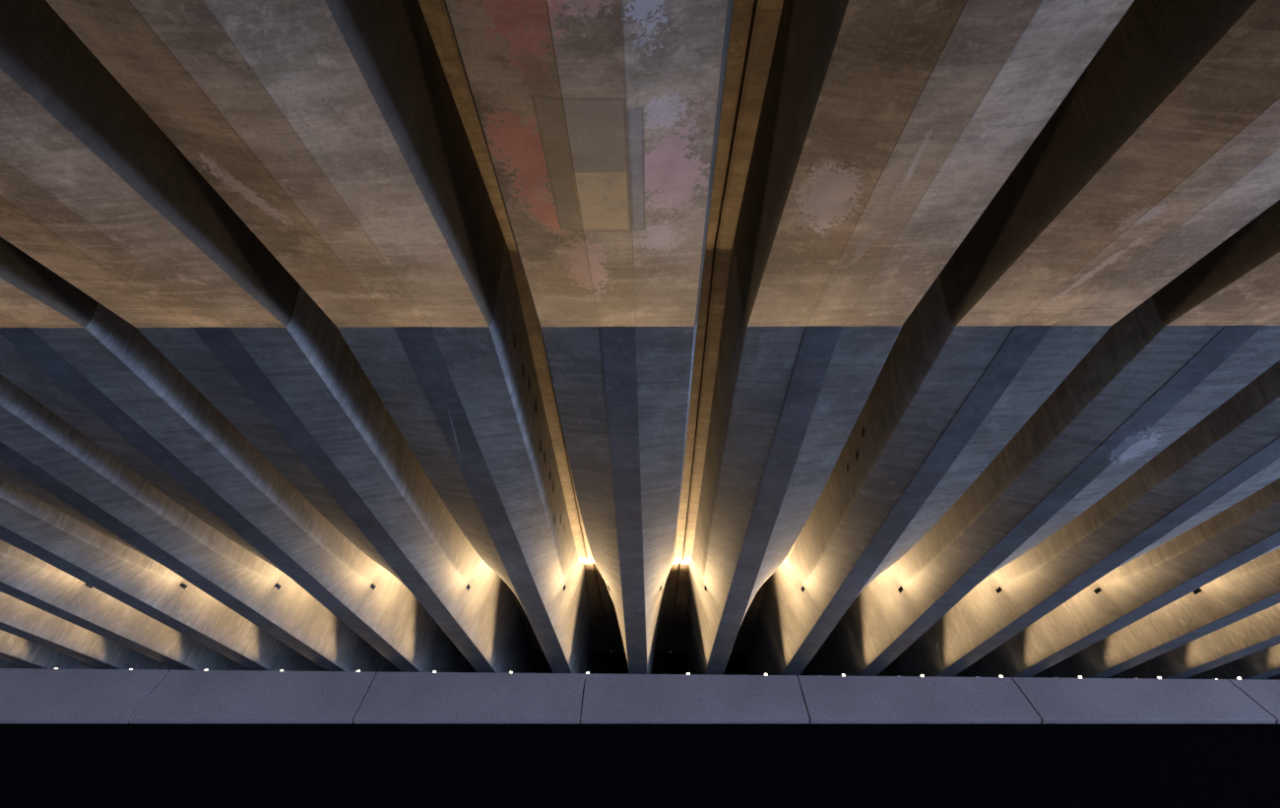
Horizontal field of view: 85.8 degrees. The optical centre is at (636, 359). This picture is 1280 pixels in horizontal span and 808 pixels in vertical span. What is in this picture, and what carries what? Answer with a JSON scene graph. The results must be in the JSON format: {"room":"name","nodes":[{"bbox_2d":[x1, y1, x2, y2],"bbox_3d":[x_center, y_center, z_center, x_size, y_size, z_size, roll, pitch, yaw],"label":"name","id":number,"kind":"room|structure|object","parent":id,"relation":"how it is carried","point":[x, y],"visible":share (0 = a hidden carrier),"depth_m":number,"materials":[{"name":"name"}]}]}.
{"room":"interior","nodes":[
{"label":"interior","id":0,"kind":"room"},
{"bbox_2d":[410,244,806,641],"bbox_3d":[-0.090,1.999,9.662,34.953,4.190,28.182,0,-22,1],"label":"ceiling","id":1,"kind":"structure","parent":0,"point":[714,244],"depth_m":8.85,"materials":[{"name":"grey concrete"}]},
{"bbox_2d":[0,658,27,668],"bbox_3d":[-16.579,2.830,9.346,1.808,5.732,27.633,0,-22,1],"label":"ceiling panel","id":2,"kind":"object","parent":1,"relation":"attached to","point":[3,664],"visible":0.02,"depth_m":17.71,"materials":[{"name":"grey concrete"}]},
{"bbox_2d":[0,630,102,669],"bbox_3d":[-14.749,2.828,9.311,1.808,5.732,27.633,0,-22,1],"label":"ceiling panel","id":3,"kind":"object","parent":1,"relation":"attached to","point":[14,649],"visible":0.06,"depth_m":16.45,"materials":[{"name":"beige concrete"}]},
{"bbox_2d":[0,591,178,671],"bbox_3d":[-12.920,2.827,9.276,1.808,5.732,27.633,0,-22,1],"label":"ceiling panel","id":4,"kind":"object","parent":1,"relation":"attached to","point":[19,618],"visible":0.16,"depth_m":15.20,"materials":[{"name":"beige concrete"}]},
{"bbox_2d":[0,540,251,670],"bbox_3d":[-11.090,2.825,9.242,1.808,5.732,27.633,0,-22,1],"label":"ceiling panel","id":5,"kind":"object","parent":1,"relation":"attached to","point":[24,577],"visible":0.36,"depth_m":13.71,"materials":[{"name":"grey concrete"}]},
{"bbox_2d":[0,477,326,671],"bbox_3d":[-9.261,2.823,9.207,1.808,5.732,27.633,0,-22,1],"label":"ceiling panel","id":6,"kind":"object","parent":1,"relation":"attached to","point":[28,524],"visible":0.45,"depth_m":12.17,"materials":[{"name":"grey concrete"}]},
{"bbox_2d":[0,374,402,673],"bbox_3d":[-7.431,2.821,9.172,1.808,5.732,27.633,0,-22,1],"label":"ceiling panel","id":7,"kind":"object","parent":1,"relation":"attached to","point":[42,455],"visible":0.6,"depth_m":10.11,"materials":[{"name":"grey concrete"}]},
{"bbox_2d":[0,236,474,672],"bbox_3d":[-5.601,2.820,9.138,1.808,5.732,27.633,0,-22,1],"label":"ceiling panel","id":8,"kind":"object","parent":1,"relation":"attached to","point":[94,369],"visible":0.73,"depth_m":8.07,"materials":[{"name":"grey concrete"}]},
{"bbox_2d":[0,0,542,673],"bbox_3d":[-3.772,2.818,9.103,1.808,5.732,27.633,0,-22,1],"label":"ceiling panel","id":9,"kind":"object","parent":1,"relation":"attached to","point":[93,190],"visible":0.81,"depth_m":5.84,"materials":[{"name":"grey concrete"}]},
{"bbox_2d":[45,0,611,674],"bbox_3d":[-1.942,2.816,9.069,1.808,5.732,27.633,0,-22,1],"label":"ceiling panel","id":10,"kind":"object","parent":1,"relation":"attached to","point":[347,136],"visible":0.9,"depth_m":4.79,"materials":[{"name":"grey concrete"}]},
{"bbox_2d":[443,0,754,674],"bbox_3d":[-0.112,2.814,9.034,1.808,5.732,27.633,0,-22,1],"label":"ceiling panel","id":11,"kind":"object","parent":1,"relation":"attached to","point":[607,126],"visible":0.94,"depth_m":4.69,"materials":[{"name":"concrete"}]},
{"bbox_2d":[670,0,1134,675],"bbox_3d":[1.718,2.812,8.999,1.808,5.732,27.633,0,-22,1],"label":"ceiling panel","id":12,"kind":"object","parent":1,"relation":"attached to","point":[870,138],"visible":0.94,"depth_m":4.76,"materials":[{"name":"grey concrete"}]},
{"bbox_2d":[731,0,1279,677],"bbox_3d":[3.547,2.811,8.965,1.808,5.732,27.633,0,-22,1],"label":"ceiling panel","id":13,"kind":"object","parent":1,"relation":"attached to","point":[1166,145],"visible":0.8,"depth_m":5.29,"materials":[{"name":"grey concrete"}]},
{"bbox_2d":[807,199,1279,676],"bbox_3d":[5.377,2.809,8.930,1.808,5.732,27.633,0,-22,1],"label":"ceiling panel","id":14,"kind":"object","parent":1,"relation":"attached to","point":[1182,353],"visible":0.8,"depth_m":7.61,"materials":[{"name":"grey concrete"}]},
{"bbox_2d":[876,360,1279,677],"bbox_3d":[7.207,2.807,8.896,1.808,5.732,27.633,0,-22,1],"label":"ceiling panel","id":15,"kind":"object","parent":1,"relation":"attached to","point":[1233,453],"visible":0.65,"depth_m":9.67,"materials":[{"name":"grey concrete"}]},
{"bbox_2d":[953,478,1279,679],"bbox_3d":[9.036,2.805,8.861,1.808,5.732,27.633,0,-22,1],"label":"ceiling panel","id":16,"kind":"object","parent":1,"relation":"attached to","point":[1248,530],"visible":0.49,"depth_m":11.87,"materials":[{"name":"grey concrete"}]},
{"bbox_2d":[1031,548,1279,678],"bbox_3d":[10.866,2.804,8.826,1.808,5.732,27.633,0,-22,1],"label":"ceiling panel","id":17,"kind":"object","parent":1,"relation":"attached to","point":[1251,588],"visible":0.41,"depth_m":13.45,"materials":[{"name":"beige concrete"}]},
{"bbox_2d":[1108,602,1279,679],"bbox_3d":[12.695,2.802,8.792,1.808,5.732,27.633,0,-22,1],"label":"ceiling panel","id":18,"kind":"object","parent":1,"relation":"attached to","point":[1259,631],"visible":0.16,"depth_m":14.98,"materials":[{"name":"beige concrete"}]},
{"bbox_2d":[1185,643,1279,680],"bbox_3d":[14.525,2.800,8.757,1.808,5.732,27.633,0,-22,1],"label":"ceiling panel","id":19,"kind":"object","parent":1,"relation":"attached to","point":[1264,664],"visible":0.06,"depth_m":16.18,"materials":[{"name":"beige concrete"}]},
{"bbox_2d":[1262,674,1279,680],"bbox_3d":[16.355,2.798,8.722,1.808,5.732,27.633,0,-22,1],"label":"ceiling panel","id":20,"kind":"object","parent":1,"relation":"attached to","point":[1275,677],"visible":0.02,"depth_m":17.55,"materials":[{"name":"grey concrete"}]},
{"bbox_2d":[473,651,809,675],"bbox_3d":[0.411,10.255,21.181,40.260,2.302,0.421,0,-22,1],"label":"wall","id":21,"kind":"structure","parent":0,"point":[604,663],"depth_m":21.30,"materials":[{"name":"black"}]},
{"bbox_3d":[-14.471,-4.307,-14.864,66.795,0.220,49.227,0,-22,1],"label":"floor","id":22,"kind":"structure","parent":0,"visible":0},
{"bbox_2d":[0,668,1279,807],"bbox_3d":[0.611,4.103,7.467,31.081,1.283,1.244,0,-22,1],"label":"parapet","id":23,"kind":"object","parent":22,"relation":"on","point":[70,738],"visible":1,"depth_m":7.12,"materials":[{"name":"grey concrete"}]}
]}

